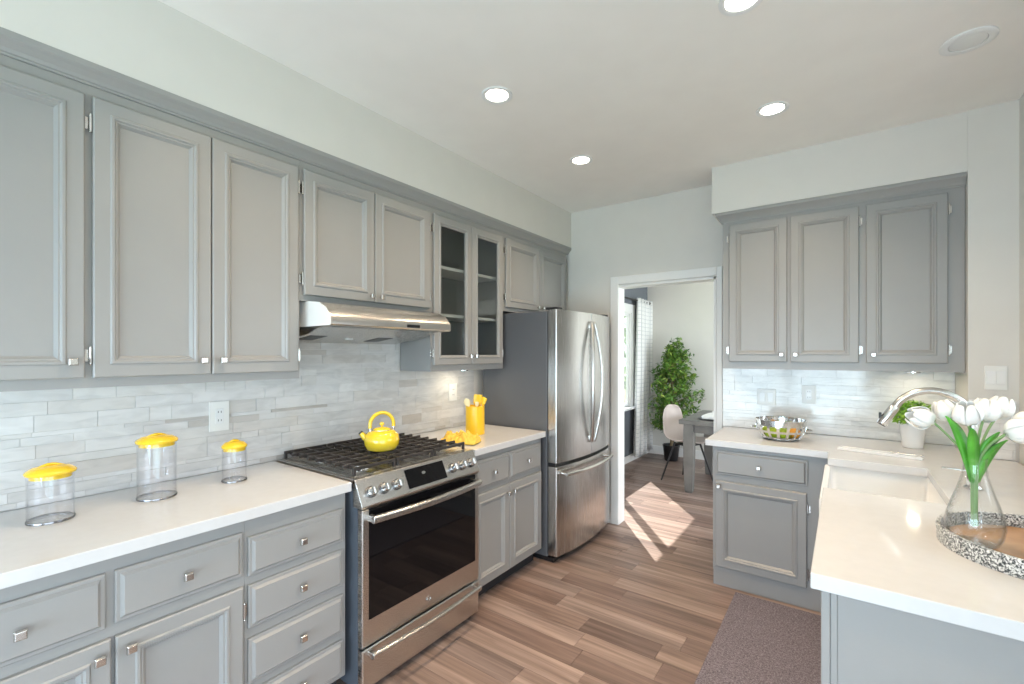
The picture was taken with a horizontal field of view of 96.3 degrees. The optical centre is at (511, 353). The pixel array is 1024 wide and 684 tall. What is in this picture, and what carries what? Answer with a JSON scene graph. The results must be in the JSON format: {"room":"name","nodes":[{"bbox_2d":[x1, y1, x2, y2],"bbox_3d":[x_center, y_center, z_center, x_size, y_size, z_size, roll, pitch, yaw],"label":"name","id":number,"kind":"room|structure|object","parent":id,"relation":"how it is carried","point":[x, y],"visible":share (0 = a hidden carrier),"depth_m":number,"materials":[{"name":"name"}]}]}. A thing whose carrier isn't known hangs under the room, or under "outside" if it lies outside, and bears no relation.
{"room":"kitchen","nodes":[
{"label":"kitchen","id":0,"kind":"room"},
{"bbox_2d":[0,287,646,511],"bbox_3d":[-0.791,0.090,2.977,0.130,2.729,9.340,0,0,36],"label":"wall","id":1,"kind":"structure","parent":0,"point":[338,388],"depth_m":2.07,"materials":[{"name":"tile"}]},
{"bbox_2d":[0,54,86,391],"bbox_3d":[-1.835,-0.415,1.142,0.324,1.060,1.117,0,0,36],"label":"upper cabinet","id":2,"kind":"object","parent":1,"relation":"attached to","point":[43,133],"visible":0.98,"depth_m":1.44,"materials":[{"name":"paint"}]},
{"bbox_2d":[85,85,300,387],"bbox_3d":[-1.293,-0.415,1.892,0.324,1.060,0.745,0,0,36],"label":"upper cabinet","id":3,"kind":"object","parent":1,"relation":"attached to","point":[193,228],"visible":0.97,"depth_m":1.75,"materials":[{"name":"paint"}]},
{"bbox_2d":[209,401,228,431],"bbox_3d":[-1.339,0.287,2.099,0.009,0.135,0.083,0,0,36],"label":"wall outlet","id":4,"kind":"object","parent":1,"relation":"attached to","point":[219,410],"visible":1,"depth_m":2.10,"materials":[{"name":"white plastic"}]},
{"bbox_2d":[215,408,223,423],"bbox_3d":[-1.337,0.287,2.097,0.002,0.068,0.034,0,0,36],"label":"receptacle","id":5,"kind":"object","parent":4,"relation":"attached to","point":[219,412],"depth_m":2.10,"materials":[{"name":"white plastic"}]},
{"bbox_2d":[299,160,430,312],"bbox_3d":[-0.834,-0.595,2.527,0.324,0.700,0.835,0,0,36],"label":"upper cabinet","id":6,"kind":"object","parent":1,"relation":"attached to","point":[361,244],"visible":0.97,"depth_m":2.38,"materials":[{"name":"paint"}]},
{"bbox_2d":[299,301,450,343],"bbox_3d":[-0.775,-0.150,2.488,0.482,0.186,0.770,0,0,36],"label":"range hood","id":7,"kind":"object","parent":6,"relation":"attached to","point":[319,322],"visible":0.95,"depth_m":2.31,"materials":[{"name":"metal"}]},
{"bbox_2d":[400,207,502,371],"bbox_3d":[-0.375,-0.417,3.162,0.324,1.056,0.735,0,0,36],"label":"upper cabinet","id":8,"kind":"object","parent":1,"relation":"attached to","point":[466,256],"visible":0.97,"depth_m":3.19,"materials":[{"name":"paint"}]},
{"bbox_2d":[441,266,495,282],"bbox_3d":[-0.405,-0.549,3.185,0.240,0.019,0.695,0,0,36],"label":"shelf","id":9,"kind":"object","parent":8,"relation":"attached to","point":[448,274],"depth_m":3.26,"materials":[{"name":"paint"}]},
{"bbox_2d":[441,313,495,322],"bbox_3d":[-0.405,-0.244,3.185,0.240,0.019,0.695,0,0,36],"label":"shelf","id":10,"kind":"object","parent":8,"relation":"attached to","point":[451,318],"depth_m":3.28,"materials":[{"name":"paint"}]},
{"bbox_2d":[449,383,456,400],"bbox_3d":[-0.432,0.283,3.355,0.009,0.125,0.083,0,0,36],"label":"wall outlet","id":11,"kind":"object","parent":1,"relation":"attached to","point":[452,387],"visible":1,"depth_m":3.35,"materials":[{"name":"white plastic"}]},
{"bbox_2d":[503,233,566,313],"bbox_3d":[0.121,-0.630,3.848,0.324,0.630,0.956,0,0,36],"label":"upper cabinet","id":12,"kind":"object","parent":1,"relation":"attached to","point":[534,275],"visible":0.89,"depth_m":3.69,"materials":[{"name":"paint"}]},
{"bbox_2d":[624,303,635,411],"bbox_3d":[1.092,0.041,5.490,0.120,1.408,2.010,0,0,36],"label":"window","id":13,"kind":"structure","parent":1,"relation":"in","point":[629,309],"depth_m":6.21,"materials":[{"name":"paint"}]},
{"bbox_2d":[624,451,647,464],"bbox_3d":[1.174,1.407,5.590,0.014,0.095,2.802,0,0,36],"label":"baseboard","id":14,"kind":"structure","parent":1,"relation":"attached to","point":[629,458],"depth_m":6.15,"materials":[{"name":"paint"}]},
{"bbox_2d":[624,296,650,304],"bbox_3d":[1.255,-0.715,5.633,0.095,0.044,2.402,0,0,36],"label":"curtain rod","id":15,"kind":"object","parent":1,"relation":"attached to","point":[624,296],"visible":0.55,"depth_m":6.04,"materials":[{"name":"metal"}]},
{"bbox_2d":[633,298,652,456],"bbox_3d":[1.883,0.315,6.455,0.106,2.130,0.893,0,0,36],"label":"curtain","id":16,"kind":"object","parent":15,"relation":"hanging from","point":[643,430],"visible":0.94,"depth_m":6.29,"materials":[{"name":"white fabric"}]},
{"bbox_2d":[0,0,967,247],"bbox_3d":[-0.410,-1.116,0.970,2.860,0.316,6.292,0,0,36],"label":"soffit","id":17,"kind":"structure","parent":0,"point":[152,42],"depth_m":2.34,"materials":[{"name":"paint"}]},
{"bbox_2d":[0,27,570,254],"bbox_3d":[-0.769,-0.926,2.388,0.042,0.062,4.411,0,0,36],"label":"crown molding","id":18,"kind":"structure","parent":17,"relation":"attached to","point":[14,45],"depth_m":1.82,"materials":[{"name":"paint"}]},
{"bbox_2d":[336,453,820,683],"bbox_3d":[1.052,1.465,1.738,4.569,0.020,9.449,0,0,36],"label":"floor","id":19,"kind":"structure","parent":0,"point":[638,601],"depth_m":2.60,"materials":[{"name":"brown wood"}]},
{"bbox_2d":[0,521,246,683],"bbox_3d":[-1.594,1.018,1.187,0.656,0.874,1.471,0,0,36],"label":"base cabinet","id":20,"kind":"object","parent":19,"relation":"on","point":[174,612],"visible":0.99,"depth_m":1.36,"materials":[{"name":"paint"}]},
{"bbox_2d":[0,461,350,589],"bbox_3d":[-1.482,0.559,1.358,0.650,0.039,1.866,0,0,36],"label":"countertop","id":21,"kind":"structure","parent":20,"relation":"on","point":[108,525],"depth_m":1.53,"materials":[{"name":"stone"}]},
{"bbox_2d":[23,462,76,525],"bbox_3d":[-1.497,0.447,1.488,0.126,0.186,0.126,0,0,36],"label":"canister","id":22,"kind":"object","parent":21,"relation":"on","point":[52,470],"visible":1,"depth_m":1.46,"materials":[{"name":"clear plastic"}]},
{"bbox_2d":[25,478,25,522],"bbox_3d":[-1.497,0.465,1.488,0.114,0.149,0.114,0,0,36],"label":"jar","id":23,"kind":"object","parent":22,"relation":"on","point":[25,478],"depth_m":1.44,"materials":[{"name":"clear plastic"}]},
{"bbox_2d":[134,433,178,501],"bbox_3d":[-1.337,0.419,1.727,0.132,0.241,0.132,0,0,36],"label":"canister","id":24,"kind":"object","parent":21,"relation":"on","point":[156,440],"visible":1,"depth_m":1.69,"materials":[{"name":"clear plastic"}]},
{"bbox_2d":[221,439,247,483],"bbox_3d":[-1.180,0.452,1.949,0.098,0.176,0.098,0,0,36],"label":"canister","id":25,"kind":"object","parent":21,"relation":"on","point":[235,445],"visible":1,"depth_m":1.92,"materials":[{"name":"clear plastic"}]},
{"bbox_2d":[222,449,222,479],"bbox_3d":[-1.180,0.469,1.949,0.092,0.139,0.092,0,0,36],"label":"jar","id":26,"kind":"object","parent":25,"relation":"on","point":[222,449],"depth_m":1.92,"materials":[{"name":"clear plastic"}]},
{"bbox_2d":[244,493,344,683],"bbox_3d":[-1.049,1.018,1.941,0.656,0.874,0.403,0,0,36],"label":"base cabinet","id":27,"kind":"object","parent":19,"relation":"on","point":[294,558],"visible":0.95,"depth_m":1.75,"materials":[{"name":"paint"}]},
{"bbox_2d":[277,433,481,683],"bbox_3d":[-0.652,0.975,2.402,0.763,0.960,0.764,0,0,36],"label":"gas range","id":28,"kind":"object","parent":19,"relation":"on","point":[411,509],"visible":0.83,"depth_m":2.14,"materials":[{"name":"silver metal"}]},
{"bbox_2d":[277,444,469,483],"bbox_3d":[-0.703,0.544,2.438,0.639,0.021,0.764,0,0,36],"label":"cooktop","id":29,"kind":"object","parent":28,"relation":"in","point":[376,474],"depth_m":2.18,"materials":[{"name":"metal"}]},
{"bbox_2d":[358,411,399,451],"bbox_3d":[-0.672,0.395,2.365,0.178,0.198,0.182,0,0,36],"label":"kettle","id":30,"kind":"object","parent":28,"relation":"on","point":[378,439],"visible":1,"depth_m":2.31,"materials":[{"name":"yellow metal"}]},
{"bbox_2d":[475,438,541,595],"bbox_3d":[-0.243,1.018,3.056,0.656,0.874,0.747,0,0,36],"label":"base cabinet","id":31,"kind":"object","parent":19,"relation":"on","point":[509,494],"visible":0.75,"depth_m":2.88,"materials":[{"name":"paint"}]},
{"bbox_2d":[412,424,545,455],"bbox_3d":[-0.249,0.559,3.065,0.650,0.039,0.752,0,0,36],"label":"countertop","id":32,"kind":"structure","parent":31,"relation":"on","point":[495,438],"depth_m":3.02,"materials":[{"name":"stone"}]},
{"bbox_2d":[441,430,480,444],"bbox_3d":[-0.315,0.501,2.794,0.250,0.072,0.282,0,0,-26],"label":"kitchen towel","id":33,"kind":"object","parent":32,"relation":"on","point":[468,438],"visible":0.9,"depth_m":2.75,"materials":[{"name":"yellow fabric"}]},
{"bbox_2d":[466,405,484,434],"bbox_3d":[-0.248,0.445,3.081,0.128,0.190,0.128,0,0,36],"label":"utensil crock","id":34,"kind":"object","parent":32,"relation":"on","point":[475,416],"visible":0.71,"depth_m":3.03,"materials":[{"name":"yellow ceramic"}]},
{"bbox_2d":[464,398,469,406],"bbox_3d":[-0.261,0.413,3.056,0.139,0.234,0.024,0,0,-44],"label":"spoon","id":35,"kind":"object","parent":34,"relation":"in","point":[466,401],"visible":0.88,"depth_m":3.02,"materials":[{"name":"beige plastic"}]},
{"bbox_2d":[473,394,481,405],"bbox_3d":[-0.231,0.401,3.096,0.062,0.252,0.016,0,0,-28],"label":"spatula","id":36,"kind":"object","parent":34,"relation":"in","point":[477,397],"visible":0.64,"depth_m":3.09,"materials":[{"name":"yellow plastic"}]},
{"bbox_2d":[481,397,486,405],"bbox_3d":[-0.231,0.413,3.103,0.144,0.233,0.020,0,0,-40],"label":"spatula","id":37,"kind":"object","parent":34,"relation":"in","point":[484,399],"visible":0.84,"depth_m":3.13,"materials":[{"name":"yellow plastic"}]},
{"bbox_2d":[483,307,612,562],"bbox_3d":[0.347,0.566,3.672,0.772,1.778,0.886,0,0,36],"label":"refrigerator","id":38,"kind":"object","parent":19,"relation":"on","point":[554,377],"visible":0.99,"depth_m":3.32,"materials":[{"name":"grey metal"}]},
{"bbox_2d":[648,337,704,461],"bbox_3d":[2.180,0.616,6.107,0.698,1.679,0.704,0,0,36],"label":"ficus tree","id":39,"kind":"object","parent":19,"relation":"on","point":[672,355],"visible":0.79,"depth_m":6.15,"materials":[{"name":"green plant"}]},
{"bbox_2d":[661,404,712,481],"bbox_3d":[1.984,1.030,5.237,0.421,0.856,0.459,0,0,-34],"label":"dining chair","id":40,"kind":"object","parent":19,"relation":"on","point":[672,413],"visible":0.68,"depth_m":5.34,"materials":[{"name":"plastic"}]},
{"bbox_2d":[679,410,713,492],"bbox_3d":[2.815,1.075,4.665,1.900,0.760,1.020,0,0,36],"label":"dining table","id":41,"kind":"object","parent":19,"relation":"on","point":[692,425],"visible":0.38,"depth_m":4.78,"materials":[{"name":"grey wood"}]},
{"bbox_2d":[694,592,820,683],"bbox_3d":[1.121,1.449,2.068,0.455,0.012,1.425,0,0,36],"label":"floor mat","id":42,"kind":"object","parent":19,"relation":"on","point":[757,641],"visible":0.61,"depth_m":2.26,"materials":[{"name":"carpet"}]},
{"bbox_2d":[713,446,827,612],"bbox_3d":[1.675,1.018,2.937,0.612,0.874,0.636,0,0,36],"label":"base cabinet","id":43,"kind":"object","parent":19,"relation":"on","point":[766,504],"visible":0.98,"depth_m":2.72,"materials":[{"name":"paint"}]},
{"bbox_2d":[821,591,1023,683],"bbox_3d":[1.289,1.018,1.246,0.756,0.874,0.808,0,0,36],"label":"base cabinet","id":44,"kind":"object","parent":19,"relation":"on","point":[862,642],"visible":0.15,"depth_m":1.04,"materials":[{"name":"paint"}]},
{"bbox_2d":[705,426,1023,641],"bbox_3d":[1.471,0.559,2.039,1.411,0.039,2.337,0,0,36],"label":"countertop","id":45,"kind":"structure","parent":44,"relation":"on","point":[886,551],"depth_m":1.34,"materials":[{"name":"stone"}]},
{"bbox_2d":[750,416,812,440],"bbox_3d":[1.698,0.476,2.900,0.291,0.123,0.291,0,0,-20],"label":"fruit bowl","id":46,"kind":"object","parent":45,"relation":"on","point":[779,422],"visible":0.92,"depth_m":2.82,"materials":[{"name":"silver metal"}]},
{"bbox_2d":[765,428,776,437],"bbox_3d":[1.630,0.499,2.875,0.077,0.067,0.068,0,0,36],"label":"lime","id":47,"kind":"object","parent":46,"relation":"in","point":[771,429],"visible":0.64,"depth_m":2.85,"materials":[{"name":"green food"}]},
{"bbox_2d":[780,429,790,438],"bbox_3d":[1.680,0.498,2.830,0.074,0.067,0.068,0,0,-14],"label":"lime","id":48,"kind":"object","parent":46,"relation":"in","point":[781,430],"visible":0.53,"depth_m":2.81,"materials":[{"name":"green food"}]},
{"bbox_2d":[790,428,800,438],"bbox_3d":[1.744,0.495,2.835,0.071,0.068,0.071,0,0,35],"label":"orange","id":49,"kind":"object","parent":46,"relation":"in","point":[792,430],"visible":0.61,"depth_m":2.81,"materials":[{"name":"orange food"}]},
{"bbox_2d":[837,446,923,459],"bbox_3d":[1.974,0.526,2.463,0.073,0.027,0.367,0,0,-41],"label":"tray","id":50,"kind":"object","parent":45,"relation":"on","point":[885,453],"visible":1,"depth_m":2.44,"materials":[{"name":"white ceramic"}]},
{"bbox_2d":[819,464,945,511],"bbox_3d":[1.607,0.693,1.994,0.430,0.224,0.736,0,0,36],"label":"farmhouse sink","id":51,"kind":"object","parent":45,"relation":"in","point":[912,487],"visible":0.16,"depth_m":2.25,"materials":[{"name":"white ceramic"}]},
{"bbox_2d":[892,399,935,448],"bbox_3d":[2.297,0.400,2.628,0.212,0.279,0.212,0,0,36],"label":"potted plant","id":52,"kind":"object","parent":45,"relation":"on","point":[911,437],"visible":0.43,"depth_m":2.60,"materials":[{"name":"green plant"}]},
{"bbox_2d":[877,387,983,490],"bbox_3d":[1.722,0.340,1.898,0.331,0.399,0.087,0,0,36],"label":"kitchen faucet","id":53,"kind":"object","parent":45,"relation":"on","point":[884,419],"visible":0.63,"depth_m":1.91,"materials":[{"name":"silver metal"}]},
{"bbox_2d":[936,511,1023,579],"bbox_3d":[1.433,0.516,1.198,0.480,0.046,0.480,0,0,36],"label":"serving tray","id":54,"kind":"object","parent":45,"relation":"on","point":[968,541],"visible":0.96,"depth_m":1.30,"materials":[{"name":"brown wood"}]},
{"bbox_2d":[944,460,1007,549],"bbox_3d":[1.285,0.408,1.274,0.125,0.239,0.125,0,0,36],"label":"flower vase","id":55,"kind":"object","parent":54,"relation":"on","point":[962,460],"visible":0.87,"depth_m":1.25,"materials":[{"name":"clear glass"}]},
{"bbox_2d":[905,406,971,524],"bbox_3d":[1.226,0.317,1.320,0.148,0.324,0.068,0,0,36],"label":"tulip","id":56,"kind":"object","parent":55,"relation":"in","point":[921,418],"visible":0.97,"depth_m":1.31,"materials":[{"name":"white plant"}]},
{"bbox_2d":[931,399,978,525],"bbox_3d":[1.281,0.306,1.326,0.066,0.346,0.106,0,0,-31],"label":"tulip","id":57,"kind":"object","parent":55,"relation":"in","point":[942,408],"visible":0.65,"depth_m":1.33,"materials":[{"name":"white plant"}]},
{"bbox_2d":[951,400,984,508],"bbox_3d":[1.242,0.303,1.254,0.066,0.351,0.089,0,0,36],"label":"tulip","id":58,"kind":"object","parent":55,"relation":"in","point":[969,413],"visible":1,"depth_m":1.25,"materials":[{"name":"white plant"}]},
{"bbox_2d":[972,398,1000,526],"bbox_3d":[1.315,0.301,1.274,0.062,0.356,0.062,0,0,36],"label":"tulip","id":59,"kind":"object","parent":55,"relation":"in","point":[992,411],"visible":0.7,"depth_m":1.26,"materials":[{"name":"white plant"}]},
{"bbox_2d":[976,395,1015,525],"bbox_3d":[1.362,0.300,1.292,0.158,0.358,0.062,0,0,-34],"label":"tulip","id":60,"kind":"object","parent":55,"relation":"in","point":[1007,407],"visible":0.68,"depth_m":1.29,"materials":[{"name":"white plant"}]},
{"bbox_2d":[975,411,1023,526],"bbox_3d":[1.357,0.317,1.244,0.157,0.324,0.066,0,0,-1],"label":"tulip","id":61,"kind":"object","parent":55,"relation":"in","point":[992,451],"visible":0.58,"depth_m":1.26,"materials":[{"name":"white plant"}]},
{"bbox_2d":[976,419,1023,525],"bbox_3d":[1.316,0.325,1.214,0.124,0.308,0.065,0,0,41],"label":"tulip","id":62,"kind":"object","parent":55,"relation":"in","point":[1013,429],"visible":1,"depth_m":1.20,"materials":[{"name":"white plant"}]},
{"bbox_2d":[158,0,1023,212],"bbox_3d":[1.043,-1.324,1.726,4.570,0.100,9.460,0,0,36],"label":"ceiling","id":63,"kind":"structure","parent":0,"point":[660,95],"depth_m":2.08,"materials":[{"name":"paint"}]},
{"bbox_2d":[482,86,511,104],"bbox_3d":[-0.074,-1.270,2.261,0.152,0.008,0.152,0,0,36],"label":"recessed light","id":64,"kind":"object","parent":63,"relation":"in","point":[497,95],"visible":1,"depth_m":2.26,"materials":[{"name":"paint"}]},
{"bbox_2d":[569,155,592,165],"bbox_3d":[0.454,-1.270,3.021,0.152,0.008,0.152,0,0,36],"label":"recessed light","id":65,"kind":"object","parent":63,"relation":"in","point":[579,160],"visible":1,"depth_m":3.02,"materials":[{"name":"paint"}]},
{"bbox_2d":[718,0,762,15],"bbox_3d":[0.825,-1.270,1.649,0.152,0.008,0.152,0,0,36],"label":"recessed light","id":66,"kind":"object","parent":63,"relation":"in","point":[730,7],"visible":1,"depth_m":1.68,"materials":[{"name":"paint"}]},
{"bbox_2d":[756,101,788,117],"bbox_3d":[1.356,-1.270,2.389,0.152,0.008,0.152,0,0,36],"label":"recessed light","id":67,"kind":"object","parent":63,"relation":"in","point":[771,109],"visible":1,"depth_m":2.39,"materials":[{"name":"paint"}]},
{"bbox_2d":[939,25,999,55],"bbox_3d":[1.858,-1.268,1.869,0.176,0.010,0.176,0,0,36],"label":"ceiling speaker","id":68,"kind":"object","parent":63,"relation":"attached to","point":[967,41],"visible":1,"depth_m":1.86,"materials":[{"name":"paint"}]},
{"bbox_2d":[647,282,713,450],"bbox_3d":[3.778,0.090,5.511,4.570,2.729,0.120,0,0,36],"label":"wall","id":69,"kind":"structure","parent":0,"point":[685,311],"depth_m":6.38,"materials":[{"name":"paint"}]},
{"bbox_2d":[648,445,703,459],"bbox_3d":[3.745,1.395,5.452,4.315,0.120,0.014,0,0,36],"label":"baseboard","id":70,"kind":"structure","parent":69,"relation":"attached to","point":[656,449],"depth_m":6.45,"materials":[{"name":"paint"}]},
{"bbox_2d":[566,185,954,446],"bbox_3d":[2.106,0.090,3.095,4.450,2.729,0.120,0,0,36],"label":"wall","id":71,"kind":"structure","parent":0,"point":[675,231],"depth_m":3.47,"materials":[{"name":"paint"}]},
{"bbox_2d":[610,266,721,524],"bbox_3d":[1.242,0.403,3.723,0.888,2.105,0.138,0,0,36],"label":"doorway","id":72,"kind":"structure","parent":71,"relation":"in","point":[616,289],"depth_m":3.89,"materials":[{"name":"paint"}]},
{"bbox_2d":[757,389,775,405],"bbox_3d":[1.797,0.309,3.238,0.115,0.115,0.008,0,0,36],"label":"light switch","id":73,"kind":"object","parent":71,"relation":"attached to","point":[764,396],"visible":1,"depth_m":3.24,"materials":[{"name":"white plastic"}]},
{"bbox_2d":[802,385,815,403],"bbox_3d":[2.001,0.277,3.090,0.080,0.120,0.009,0,0,36],"label":"wall outlet","id":74,"kind":"object","parent":71,"relation":"attached to","point":[808,392],"visible":1,"depth_m":3.09,"materials":[{"name":"white plastic"}]},
{"bbox_2d":[806,389,811,399],"bbox_3d":[1.999,0.277,3.088,0.034,0.068,0.002,0,0,36],"label":"receptacle","id":75,"kind":"object","parent":74,"relation":"attached to","point":[808,391],"depth_m":3.09,"materials":[{"name":"white plastic"}]},
{"bbox_2d":[723,186,964,372],"bbox_3d":[2.002,-0.421,2.894,1.198,1.048,0.324,0,0,36],"label":"upper cabinet","id":76,"kind":"object","parent":71,"relation":"attached to","point":[879,284],"visible":0.98,"depth_m":2.72,"materials":[{"name":"paint"}]},
{"bbox_2d":[715,172,966,223],"bbox_3d":[1.991,-0.926,2.913,1.242,0.062,0.328,0,0,36],"label":"crown molding","id":77,"kind":"structure","parent":76,"relation":"attached to","point":[959,179],"depth_m":2.72,"materials":[{"name":"paint"}]},
{"bbox_2d":[955,99,1018,462],"bbox_3d":[2.567,0.090,2.490,0.185,2.729,0.340,0,0,36],"label":"wall column","id":78,"kind":"structure","parent":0,"point":[992,181],"depth_m":2.36,"materials":[{"name":"paint"}]},
{"bbox_2d":[984,366,1006,389],"bbox_3d":[2.473,0.125,2.343,0.082,0.122,0.008,0,0,36],"label":"light switch","id":79,"kind":"object","parent":78,"relation":"attached to","point":[995,377],"visible":1,"depth_m":2.34,"materials":[{"name":"white plastic"}]},
{"bbox_2d":[978,404,1015,460],"bbox_3d":[2.461,0.397,2.351,0.171,0.283,0.010,0,0,36],"label":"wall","id":80,"kind":"structure","parent":78,"relation":"attached to","point":[1007,451],"depth_m":2.33,"materials":[{"name":"white paint"}]},
{"bbox_2d":[1019,93,1023,465],"bbox_3d":[0.948,0.090,-0.011,0.120,2.729,6.292,0,0,36],"label":"wall","id":81,"kind":"structure","parent":0,"point":[1021,100],"depth_m":2.27,"materials":[{"name":"paint"}]},
{"label":"outside","id":82,"kind":"structure","parent":0,"visible":0},
{"bbox_2d":[624,372,625,402],"bbox_3d":[2.928,1.645,4.053,80.000,0.220,90.000,0,0,36],"label":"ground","id":83,"kind":"structure","parent":82,"point":[625,372],"depth_m":17.12,"materials":[{"name":"white"}]},
{"bbox_2d":[624,316,625,389],"bbox_3d":[1.772,-0.024,13.038,4.069,3.127,4.061,0,0,36],"label":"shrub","id":84,"kind":"object","parent":83,"relation":"on","point":[624,316],"visible":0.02,"depth_m":12.57,"materials":[{"name":"green plant"}]},
{"bbox_3d":[2.114,0.688,4.838,0.284,0.013,0.284,0,0,36],"label":"dinner plate","id":85,"kind":"object","parent":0,"visible":0},
{"bbox_2d":[701,412,713,419],"bbox_3d":[2.120,0.657,4.847,0.244,0.065,0.234,0,0,36],"label":"napkin","id":86,"kind":"object","parent":85,"relation":"on","point":[710,416],"visible":0.57,"depth_m":4.79,"materials":[{"name":"white fabric"}]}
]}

